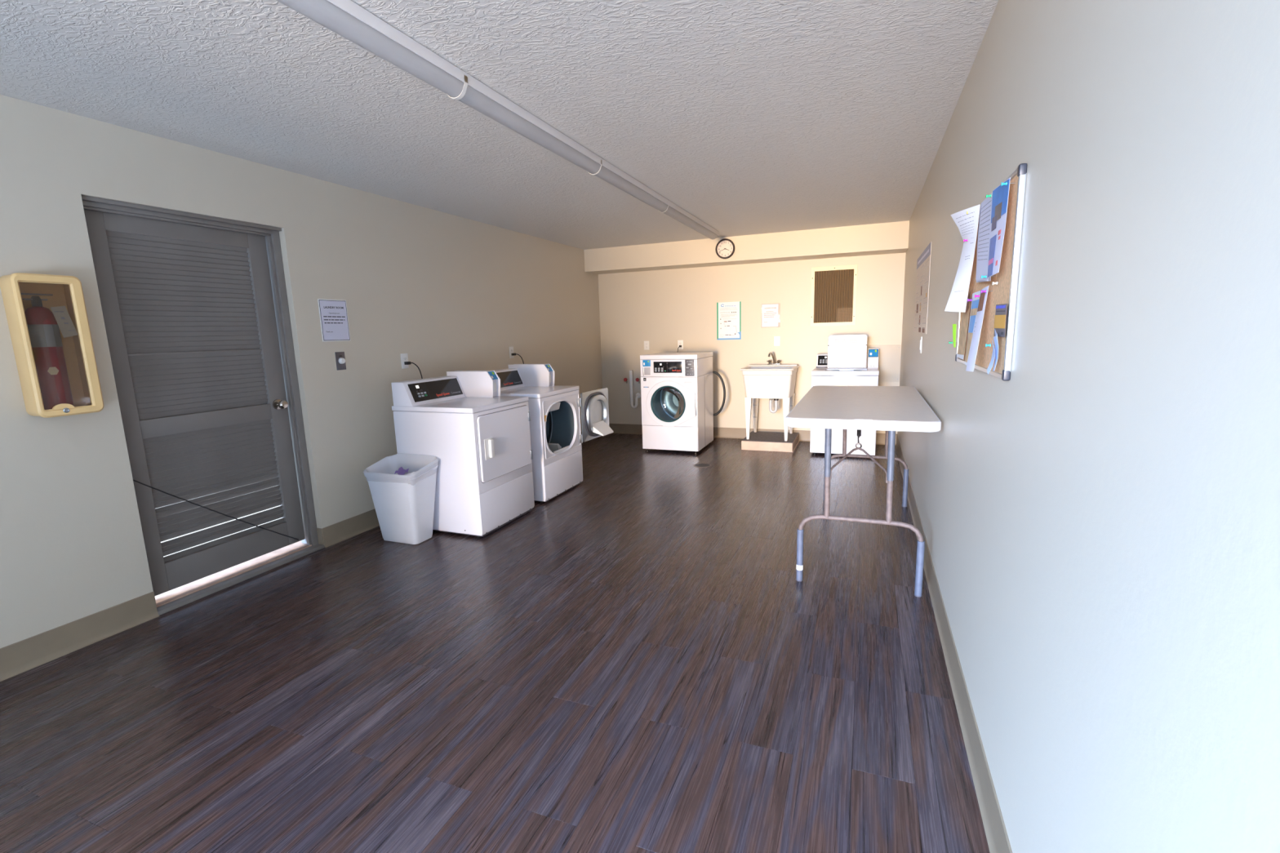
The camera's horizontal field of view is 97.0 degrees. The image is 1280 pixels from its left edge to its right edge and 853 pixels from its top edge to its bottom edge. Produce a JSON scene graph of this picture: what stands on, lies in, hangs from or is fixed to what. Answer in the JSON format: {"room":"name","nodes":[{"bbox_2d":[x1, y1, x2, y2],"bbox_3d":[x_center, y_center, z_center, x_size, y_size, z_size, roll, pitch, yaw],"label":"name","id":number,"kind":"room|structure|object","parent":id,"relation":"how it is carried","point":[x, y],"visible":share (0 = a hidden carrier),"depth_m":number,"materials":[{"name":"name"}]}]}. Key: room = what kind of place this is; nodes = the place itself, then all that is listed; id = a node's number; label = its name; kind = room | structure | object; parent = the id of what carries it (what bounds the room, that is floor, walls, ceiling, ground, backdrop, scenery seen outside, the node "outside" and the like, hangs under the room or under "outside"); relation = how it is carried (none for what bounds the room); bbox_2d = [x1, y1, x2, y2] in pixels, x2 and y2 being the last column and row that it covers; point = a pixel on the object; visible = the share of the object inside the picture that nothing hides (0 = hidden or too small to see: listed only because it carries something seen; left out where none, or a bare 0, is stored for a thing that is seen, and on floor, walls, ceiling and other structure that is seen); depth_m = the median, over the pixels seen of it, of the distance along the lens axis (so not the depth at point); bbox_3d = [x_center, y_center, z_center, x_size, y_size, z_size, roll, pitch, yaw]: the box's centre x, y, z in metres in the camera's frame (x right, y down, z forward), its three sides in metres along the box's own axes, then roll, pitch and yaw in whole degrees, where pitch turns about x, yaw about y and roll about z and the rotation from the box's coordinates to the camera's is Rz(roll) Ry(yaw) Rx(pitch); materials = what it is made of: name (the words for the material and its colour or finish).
{"room":"laundry","nodes":[
{"label":"laundry","id":0,"kind":"room"},
{"bbox_2d":[0,94,602,648],"bbox_3d":[-2.329,-0.328,3.440,0.160,2.638,9.695,2,10,22],"label":"wall","id":1,"kind":"structure","parent":0,"point":[448,292],"depth_m":3.39,"materials":[{"name":"beige paint"}]},
{"bbox_2d":[0,272,103,417],"bbox_3d":[-2.551,-0.351,2.471,0.134,0.601,0.241,2,10,22],"label":"fire extinguisher cabinet","id":2,"kind":"object","parent":1,"relation":"attached to","point":[67,291],"visible":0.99,"depth_m":2.47,"materials":[{"name":"beige plastic"}]},
{"bbox_2d":[20,293,78,409],"bbox_3d":[-2.560,-0.320,2.470,0.106,0.507,0.149,2,10,22],"label":"fire extinguisher","id":3,"kind":"object","parent":2,"relation":"in","point":[43,324],"visible":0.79,"depth_m":2.43,"materials":[{"name":"red metal"}]},
{"bbox_2d":[54,311,74,330],"bbox_3d":[-2.503,-0.459,2.463,0.001,0.084,0.055,2,10,22],"label":"print","id":4,"kind":"object","parent":3,"relation":"attached to","point":[62,318],"depth_m":2.46,"materials":[{"name":"grey paper"}]},
{"bbox_2d":[81,195,318,595],"bbox_3d":[-2.420,-0.125,3.236,0.144,2.070,0.982,2,10,22],"label":"door","id":5,"kind":"structure","parent":1,"relation":"in","point":[195,308],"depth_m":3.18,"materials":[{"name":"grey paint"}]},
{"bbox_2d":[133,479,298,540],"bbox_3d":[-2.385,0.503,3.270,0.040,0.630,0.847,2,10,19],"label":"cord","id":6,"kind":"object","parent":5,"relation":"attached to","point":[133,479],"visible":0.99,"depth_m":3.19,"materials":[{"name":"black rubber"}]},
{"bbox_2d":[155,540,311,607],"bbox_3d":[-2.535,0.889,3.464,0.365,0.062,1.022,2,10,22],"label":"trim","id":7,"kind":"structure","parent":1,"relation":"attached to","point":[170,596],"depth_m":3.35,"materials":[{"name":"silver metal"}]},
{"bbox_2d":[156,543,324,615],"bbox_3d":[-2.347,0.901,3.391,0.079,0.052,0.980,2,10,22],"label":"trim","id":8,"kind":"structure","parent":1,"relation":"attached to","point":[177,603],"depth_m":3.29,"materials":[{"name":"grey bare aluminium metal"}]},
{"bbox_2d":[0,431,582,681],"bbox_3d":[-2.265,0.803,3.530,0.061,0.134,9.535,2,10,22],"label":"baseboard","id":9,"kind":"structure","parent":1,"relation":"attached to","point":[21,656],"depth_m":2.68,"materials":[{"name":"plastic"}]},
{"bbox_2d":[317,298,350,341],"bbox_3d":[-2.069,-0.719,3.836,0.005,0.278,0.220,2,10,22],"label":"wall sign","id":10,"kind":"object","parent":1,"relation":"attached to","point":[333,313],"visible":1,"depth_m":3.83,"materials":[{"name":"white paper"}]},
{"bbox_2d":[323,315,345,323],"bbox_3d":[-2.067,-0.723,3.835,0.001,0.048,0.170,2,10,22],"label":"print","id":11,"kind":"object","parent":10,"relation":"attached to","point":[326,319],"depth_m":3.83,"materials":[{"name":"grey paper"}]},
{"bbox_2d":[334,351,346,370],"bbox_3d":[-2.048,-0.451,3.888,0.025,0.123,0.074,2,10,22],"label":"switch","id":12,"kind":"object","parent":1,"relation":"attached to","point":[340,356],"visible":1,"depth_m":3.88,"materials":[{"name":"grey metal"}]},
{"bbox_2d":[400,353,408,368],"bbox_3d":[-1.841,-0.513,4.432,0.007,0.116,0.072,2,10,22],"label":"wall outlet","id":13,"kind":"object","parent":1,"relation":"attached to","point":[404,357],"visible":1,"depth_m":4.42,"materials":[{"name":"white plastic"}]},
{"bbox_2d":[404,361,422,378],"bbox_3d":[-1.777,-0.363,4.458,0.122,0.298,0.046,-2,10,-4],"label":"power cord","id":14,"kind":"object","parent":1,"relation":"attached to","point":[405,362],"visible":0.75,"depth_m":4.44,"materials":[{"name":"black rubber"}]},
{"bbox_2d":[509,346,514,358],"bbox_3d":[-1.307,-0.755,5.763,0.007,0.116,0.072,2,10,22],"label":"wall outlet","id":15,"kind":"object","parent":1,"relation":"attached to","point":[511,348],"visible":1,"depth_m":5.75,"materials":[{"name":"white plastic"}]},
{"bbox_2d":[0,433,990,852],"bbox_3d":[-0.518,0.994,2.863,3.723,0.120,9.535,2,10,22],"label":"floor","id":16,"kind":"structure","parent":0,"point":[637,660],"depth_m":2.21,"materials":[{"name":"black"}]},
{"bbox_2d":[368,465,438,544],"bbox_3d":[-1.616,0.514,3.890,0.434,0.547,0.286,2,10,22],"label":"wastebasket","id":17,"kind":"object","parent":16,"relation":"on","point":[405,512],"visible":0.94,"depth_m":3.81,"materials":[{"name":"plastic"}]},
{"bbox_2d":[363,453,438,485],"bbox_3d":[-1.621,0.368,3.865,0.441,0.304,0.293,2,10,22],"label":"liner","id":18,"kind":"object","parent":17,"relation":"in","point":[383,470],"visible":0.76,"depth_m":3.91,"materials":[{"name":"white plastic"}]},
{"bbox_2d":[394,466,408,475],"bbox_3d":[-1.647,0.311,3.910,0.088,0.055,0.055,2,10,22],"label":"paper scrap","id":19,"kind":"object","parent":18,"relation":"in","point":[401,471],"visible":0.91,"depth_m":3.91,"materials":[{"name":"purple paper"}]},
{"bbox_2d":[391,370,534,537],"bbox_3d":[-1.280,0.163,4.227,0.731,1.110,0.680,2,10,22],"label":"dryer","id":20,"kind":"object","parent":16,"relation":"on","point":[479,437],"visible":0.96,"depth_m":3.97,"materials":[{"name":"white metal"}]},
{"bbox_2d":[493,364,613,502],"bbox_3d":[-0.819,-0.014,5.202,0.861,1.110,1.183,2,10,22],"label":"dryer","id":21,"kind":"object","parent":16,"relation":"on","point":[557,437],"visible":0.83,"depth_m":5.08,"materials":[{"name":"white metal"}]},
{"bbox_2d":[640,351,713,453],"bbox_3d":[0.448,-0.299,6.671,0.670,1.114,0.714,2,10,22],"label":"washing machine","id":22,"kind":"object","parent":16,"relation":"on","point":[677,389],"visible":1,"depth_m":6.39,"materials":[{"name":"white metal"}]},
{"bbox_2d":[685,360,693,374],"bbox_3d":[0.545,-0.643,6.204,0.085,0.146,0.001,2,10,22],"label":"print","id":23,"kind":"object","parent":22,"relation":"attached to","point":[689,364],"depth_m":6.20,"materials":[{"name":"grey"}]},
{"bbox_2d":[712,371,725,415],"bbox_3d":[0.965,-0.399,6.882,0.156,0.550,0.026,2,10,22],"label":"hose","id":24,"kind":"object","parent":22,"relation":"attached to","point":[714,372],"visible":1,"depth_m":6.85,"materials":[{"name":"black rubber"}]},
{"bbox_2d":[693,462,711,467],"bbox_3d":[0.643,0.399,5.835,0.188,0.004,0.188,2,10,22],"label":"floor drain","id":25,"kind":"object","parent":16,"relation":"on","point":[700,464],"visible":1,"depth_m":5.82,"materials":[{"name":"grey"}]},
{"bbox_2d":[739,351,799,440],"bbox_3d":[1.531,-0.375,6.665,0.608,0.988,0.608,2,10,22],"label":"utility sink","id":26,"kind":"object","parent":16,"relation":"on","point":[774,380],"visible":1,"depth_m":6.43,"materials":[{"name":"white plastic"}]},
{"bbox_2d":[739,365,799,399],"bbox_3d":[1.519,-0.525,6.620,0.608,0.340,0.565,2,10,22],"label":"basin","id":27,"kind":"object","parent":26,"relation":"in","point":[775,382],"depth_m":6.40,"materials":[{"name":"white plastic"}]},
{"bbox_2d":[741,431,799,452],"bbox_3d":[1.553,0.175,6.698,0.582,0.108,0.623,2,10,22],"label":"plinth","id":28,"kind":"object","parent":16,"relation":"on","point":[758,441],"visible":0.98,"depth_m":6.48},
{"bbox_2d":[809,333,879,455],"bbox_3d":[2.253,-0.362,6.228,0.662,1.282,0.682,2,10,22],"label":"washing machine","id":29,"kind":"object","parent":16,"relation":"on","point":[845,363],"visible":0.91,"depth_m":6.08,"materials":[{"name":"white metal"}]},
{"bbox_2d":[827,369,866,376],"bbox_3d":[2.209,-0.449,6.081,0.410,0.305,0.410,2,10,22],"label":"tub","id":30,"kind":"object","parent":29,"relation":"in","point":[830,372],"depth_m":5.88,"materials":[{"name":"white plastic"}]},
{"bbox_2d":[785,385,941,597],"bbox_3d":[1.417,0.277,3.668,0.732,0.917,1.734,2,10,22],"label":"folding table","id":31,"kind":"object","parent":16,"relation":"on","point":[889,409],"visible":1,"depth_m":3.00,"materials":[{"name":"white plastic"},{"name":"steel"}]},
{"bbox_2d":[0,0,998,249],"bbox_3d":[-0.590,-1.523,2.441,3.723,0.150,9.535,2,10,22],"label":"ceiling","id":32,"kind":"structure","parent":0,"point":[748,117],"depth_m":2.47,"materials":[{"name":"white paint"}]},
{"bbox_2d":[276,0,717,239],"bbox_3d":[-0.790,-1.346,2.139,0.098,0.101,8.737,2,10,22],"label":"ceiling pipe","id":33,"kind":"object","parent":32,"relation":"attached to","point":[323,12],"visible":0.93,"depth_m":2.23,"materials":[{"name":"white plastic"}]},
{"bbox_2d":[327,0,719,235],"bbox_3d":[-0.751,-1.364,2.116,0.006,0.040,8.730,2,10,22],"label":"trim","id":34,"kind":"structure","parent":32,"relation":"attached to","point":[349,6],"depth_m":2.33,"materials":[{"name":"white"}]},
{"bbox_2d":[598,252,906,433],"bbox_3d":[1.227,-1.043,7.092,3.723,2.638,0.160,2,10,22],"label":"wall","id":35,"kind":"structure","parent":0,"point":[663,308],"depth_m":7.03,"materials":[{"name":"beige paint"}]},
{"bbox_2d":[629,370,640,408],"bbox_3d":[-0.068,-0.497,7.582,0.135,0.512,0.072,2,10,22],"label":"standpipe","id":36,"kind":"object","parent":35,"relation":"attached to","point":[631,386],"visible":1,"depth_m":7.58,"materials":[{"name":"white plastic"}]},
{"bbox_2d":[644,341,648,350],"bbox_3d":[0.087,-1.068,7.454,0.072,0.116,0.007,2,10,22],"label":"wall outlet","id":37,"kind":"object","parent":35,"relation":"attached to","point":[646,343],"visible":1,"depth_m":7.45,"materials":[{"name":"white plastic"}]},
{"bbox_2d":[677,340,683,349],"bbox_3d":[0.520,-1.052,7.283,0.072,0.116,0.007,2,10,22],"label":"wall outlet","id":38,"kind":"object","parent":35,"relation":"attached to","point":[679,342],"visible":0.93,"depth_m":7.28,"materials":[{"name":"white plastic"}]},
{"bbox_2d":[716,301,741,339],"bbox_3d":[1.099,-1.306,7.005,0.303,0.459,0.008,2,10,22],"label":"poster","id":39,"kind":"object","parent":35,"relation":"attached to","point":[728,313],"visible":1,"depth_m":7.00,"materials":[{"name":"white paper"}]},
{"bbox_2d":[720,307,735,337],"bbox_3d":[1.097,-1.290,7.009,0.225,0.350,0.001,2,10,22],"label":"print","id":40,"kind":"object","parent":39,"relation":"on","point":[727,315],"depth_m":7.01,"materials":[{"name":"white paper"}]},
{"bbox_2d":[583,220,909,274],"bbox_3d":[1.097,-2.066,6.664,3.723,0.272,0.384,2,10,22],"label":"beam","id":41,"kind":"structure","parent":35,"relation":"attached to","point":[890,237],"depth_m":6.38,"materials":[{"name":"beige paint"}]},
{"bbox_2d":[715,238,734,258],"bbox_3d":[0.976,-2.038,6.490,0.224,0.224,0.034,2,10,22],"label":"wall clock","id":42,"kind":"object","parent":41,"relation":"attached to","point":[725,247],"visible":1,"depth_m":6.49,"materials":[{"name":"black"}]},
{"bbox_2d":[608,423,897,445],"bbox_3d":[1.227,0.087,7.199,3.723,0.134,0.016,2,10,22],"label":"baseboard","id":43,"kind":"structure","parent":35,"relation":"attached to","point":[722,433],"depth_m":7.22,"materials":[{"name":"plastic"}]},
{"bbox_2d":[761,302,779,327],"bbox_3d":[1.573,-1.335,6.811,0.224,0.282,0.005,2,10,22],"label":"wall sign","id":44,"kind":"object","parent":35,"relation":"attached to","point":[770,312],"visible":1,"depth_m":6.81,"materials":[{"name":"white paper"}]},
{"bbox_2d":[773,336,780,346],"bbox_3d":[1.653,-1.030,6.832,0.072,0.116,0.009,2,10,22],"label":"light switch","id":45,"kind":"object","parent":35,"relation":"attached to","point":[776,339],"visible":1,"depth_m":6.83,"materials":[{"name":"white plastic"}]},
{"bbox_2d":[810,264,857,326],"bbox_3d":[2.225,-1.498,6.514,0.496,0.670,0.017,2,10,22],"label":"air vent","id":46,"kind":"object","parent":35,"relation":"in","point":[833,288],"visible":1,"depth_m":6.51,"materials":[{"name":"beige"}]},
{"bbox_2d":[866,344,900,382],"bbox_3d":[2.756,-0.718,6.442,0.366,0.415,0.014,2,10,22],"label":"access panel","id":47,"kind":"object","parent":35,"relation":"attached to","point":[889,356],"visible":0.71,"depth_m":6.41,"materials":[{"name":"beige paint"}]},
{"bbox_2d":[897,0,1279,852],"bbox_3d":[1.251,-0.180,1.942,0.160,2.638,9.855,2,10,22],"label":"wall","id":48,"kind":"structure","parent":0,"point":[1100,520],"depth_m":0.87,"materials":[{"name":"beige paint"}]},
{"bbox_2d":[919,336,922,353],"bbox_3d":[2.003,-0.583,4.040,0.009,0.116,0.072,2,10,22],"label":"light switch","id":49,"kind":"object","parent":48,"relation":"attached to","point":[921,340],"visible":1,"depth_m":4.01,"materials":[{"name":"white plastic"}]},
{"bbox_2d":[913,241,931,333],"bbox_3d":[2.076,-0.988,4.178,0.003,0.585,1.100,2,10,22],"label":"poster","id":50,"kind":"object","parent":48,"relation":"attached to","point":[923,262],"visible":1,"depth_m":4.08,"materials":[{"name":"beige paper"}]},
{"bbox_2d":[914,260,928,328],"bbox_3d":[2.078,-0.953,4.189,0.001,0.447,0.990,2,10,22],"label":"print","id":51,"kind":"object","parent":50,"relation":"attached to","point":[922,271],"depth_m":4.12,"materials":[{"name":"beige paper"}]},
{"bbox_2d":[917,248,928,264],"bbox_3d":[2.068,-1.236,4.137,0.001,0.018,0.900,2,10,22],"label":"print","id":52,"kind":"object","parent":50,"relation":"attached to","point":[926,253],"depth_m":4.09,"materials":[{"name":"white paper"}]},
{"bbox_2d":[895,434,1012,852],"bbox_3d":[1.202,0.933,2.162,0.016,0.134,9.535,2,10,22],"label":"baseboard","id":53,"kind":"structure","parent":48,"relation":"attached to","point":[995,830],"depth_m":1.92,"materials":[{"name":"plastic"}]},
{"bbox_2d":[955,163,1026,380],"bbox_3d":[1.148,-0.471,1.898,0.018,0.554,0.909,2,10,22],"label":"cork board","id":54,"kind":"object","parent":48,"relation":"attached to","point":[1006,291],"visible":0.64,"depth_m":1.56,"materials":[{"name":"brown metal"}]},
{"bbox_2d":[952,324,955,347],"bbox_3d":[1.307,-0.377,2.353,0.005,0.096,0.034,-1,10,5],"label":"tab","id":55,"kind":"object","parent":54,"relation":"attached to","point":[953,325],"visible":1,"depth_m":2.35,"materials":[{"name":"green paper"}]},
{"bbox_2d":[944,204,980,311],"bbox_3d":[1.144,-0.588,2.018,0.057,0.356,0.231,2,10,19],"label":"paper","id":56,"kind":"object","parent":54,"relation":"attached to","point":[967,224],"visible":1,"depth_m":2.03,"materials":[{"name":"white paper"}]},
{"bbox_2d":[954,211,974,292],"bbox_3d":[1.151,-0.617,2.014,0.029,0.262,0.162,1,10,15],"label":"print","id":57,"kind":"object","parent":56,"relation":"attached to","point":[965,222],"depth_m":2.02,"materials":[{"name":"grey paper"}]},
{"bbox_2d":[956,288,971,359],"bbox_3d":[1.255,-0.395,2.198,0.004,0.262,0.252,2,10,22],"label":"flyer","id":58,"kind":"object","parent":54,"relation":"attached to","point":[964,325],"visible":0.91,"depth_m":2.17,"materials":[{"name":"white paper"}]},
{"bbox_2d":[964,290,980,364],"bbox_3d":[1.157,-0.337,1.970,0.009,0.257,0.210,2,10,21],"label":"flyer","id":59,"kind":"object","parent":54,"relation":"attached to","point":[975,302],"visible":0.92,"depth_m":1.98,"materials":[{"name":"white paper"}]},
{"bbox_2d":[964,332,973,362],"bbox_3d":[1.170,-0.281,2.015,0.003,0.106,0.117,2,10,19],"label":"picture","id":60,"kind":"object","parent":59,"relation":"attached to","point":[970,334],"depth_m":2.02},
{"bbox_2d":[968,315,975,333],"bbox_3d":[1.159,-0.358,1.977,0.003,0.060,0.109,2,10,21],"label":"picture","id":61,"kind":"object","parent":59,"relation":"attached to","point":[972,317],"depth_m":1.98,"materials":[{"name":"blue paper"}]},
{"bbox_2d":[971,299,978,309],"bbox_3d":[1.152,-0.420,1.947,0.002,0.030,0.130,2,10,21],"label":"picture","id":62,"kind":"object","parent":59,"relation":"on","point":[975,303],"depth_m":1.94,"materials":[{"name":"blue paper"}]},
{"bbox_2d":[965,285,988,371],"bbox_3d":[1.056,-0.306,1.779,0.043,0.260,0.186,2,10,22],"label":"paper","id":63,"kind":"object","parent":54,"relation":"attached to","point":[983,297],"visible":0.98,"depth_m":1.76,"materials":[{"name":"white paper"}]},
{"bbox_2d":[977,292,985,311],"bbox_3d":[1.075,-0.394,1.783,0.010,0.062,0.098,2,10,22],"label":"picture","id":64,"kind":"object","parent":63,"relation":"attached to","point":[981,304],"depth_m":1.77},
{"bbox_2d":[976,204,989,280],"bbox_3d":[1.099,-0.593,1.808,0.009,0.269,0.298,2,10,22],"label":"paper","id":65,"kind":"object","parent":54,"relation":"attached to","point":[980,205],"visible":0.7,"depth_m":1.92,"materials":[{"name":"white paper"}]},
{"bbox_2d":[976,207,991,282],"bbox_3d":[1.108,-0.594,1.819,0.007,0.267,0.326,2,10,22],"label":"paper","id":66,"kind":"object","parent":54,"relation":"attached to","point":[980,207],"visible":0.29,"depth_m":1.90,"materials":[{"name":"white paper"}]},
{"bbox_2d":[975,192,992,280],"bbox_3d":[1.091,-0.591,1.796,0.010,0.271,0.270,2,10,22],"label":"paper","id":67,"kind":"object","parent":54,"relation":"attached to","point":[984,228],"visible":1,"depth_m":1.79,"materials":[{"name":"white paper"}]},
{"bbox_2d":[977,201,990,260],"bbox_3d":[1.093,-0.615,1.798,0.006,0.183,0.211,2,10,22],"label":"print","id":68,"kind":"object","parent":67,"relation":"attached to","point":[984,238],"depth_m":1.80,"materials":[{"name":"grey paper"}]},
{"bbox_2d":[986,342,995,373],"bbox_3d":[0.986,-0.193,1.585,0.006,0.098,0.081,2,10,22],"label":"ticket","id":69,"kind":"object","parent":54,"relation":"attached to","point":[990,366],"visible":1,"depth_m":1.60,"materials":[{"name":"blue"}]},
{"bbox_2d":[992,335,998,371],"bbox_3d":[0.990,-0.204,1.577,0.006,0.100,0.047,2,10,22],"label":"ticket","id":70,"kind":"object","parent":54,"relation":"attached to","point":[995,338],"visible":1,"depth_m":1.57,"materials":[{"name":"blue"}]},
{"bbox_2d":[994,328,997,355],"bbox_3d":[1.009,-0.226,1.607,0.006,0.102,0.064,2,10,22],"label":"ticket","id":71,"kind":"object","parent":54,"relation":"attached to","point":[996,334],"visible":0.37,"depth_m":1.61,"materials":[{"name":"blue paper"}]},
{"bbox_2d":[986,177,1010,278],"bbox_3d":[1.012,-0.559,1.611,0.014,0.263,0.239,2,10,22],"label":"flyer","id":72,"kind":"object","parent":54,"relation":"attached to","point":[1001,193],"visible":0.98,"depth_m":1.58,"materials":[{"name":"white paper"}]},
{"bbox_2d":[991,215,996,231],"bbox_3d":[1.020,-0.586,1.632,0.002,0.038,0.076,2,10,22],"label":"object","id":73,"kind":"object","parent":72,"relation":"attached to","point":[993,220],"depth_m":1.63,"materials":[{"name":"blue paper"}]},
{"bbox_2d":[995,230,1000,266],"bbox_3d":[0.988,-0.493,1.563,0.004,0.095,0.034,2,10,22],"label":"print","id":74,"kind":"object","parent":72,"relation":"attached to","point":[997,250],"depth_m":1.56,"materials":[{"name":"red"}]},
{"bbox_2d":[994,201,1002,222],"bbox_3d":[1.006,-0.603,1.592,0.003,0.046,0.096,2,10,21],"label":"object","id":75,"kind":"object","parent":72,"relation":"attached to","point":[998,205],"depth_m":1.59,"materials":[{"name":"grey"}]},
{"bbox_2d":[991,178,1009,222],"bbox_3d":[1.012,-0.636,1.597,0.005,0.100,0.228,2,10,22],"label":"photo","id":76,"kind":"object","parent":72,"relation":"attached to","point":[1001,193],"depth_m":1.57},
{"bbox_2d":[993,303,1007,337],"bbox_3d":[1.003,-0.296,1.576,0.002,0.090,0.150,2,10,22],"label":"card","id":77,"kind":"object","parent":54,"relation":"attached to","point":[1000,318],"visible":0.99,"depth_m":1.57,"materials":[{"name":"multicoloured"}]},
{"bbox_2d":[995,305,1005,308],"bbox_3d":[1.004,-0.333,1.576,0.001,0.010,0.124,2,10,22],"label":"print","id":78,"kind":"object","parent":77,"relation":"on","point":[997,306],"depth_m":1.57,"materials":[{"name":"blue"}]},
{"bbox_2d":[1000,182,1013,186],"bbox_3d":[0.984,-0.648,1.510,0.036,0.010,0.010,2,10,22],"label":"pin","id":79,"kind":"object","parent":54,"relation":"attached to","point":[1002,183],"visible":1,"depth_m":1.51,"materials":[{"name":"teal plastic"}]},
{"label":"outside","id":80,"kind":"structure","parent":0,"visible":0},
{"bbox_2d":[156,485,281,556],"bbox_3d":[-5.943,1.248,2.609,5.840,0.170,18.000,2,10,22],"label":"ground","id":81,"kind":"structure","parent":80,"point":[275,486],"depth_m":4.35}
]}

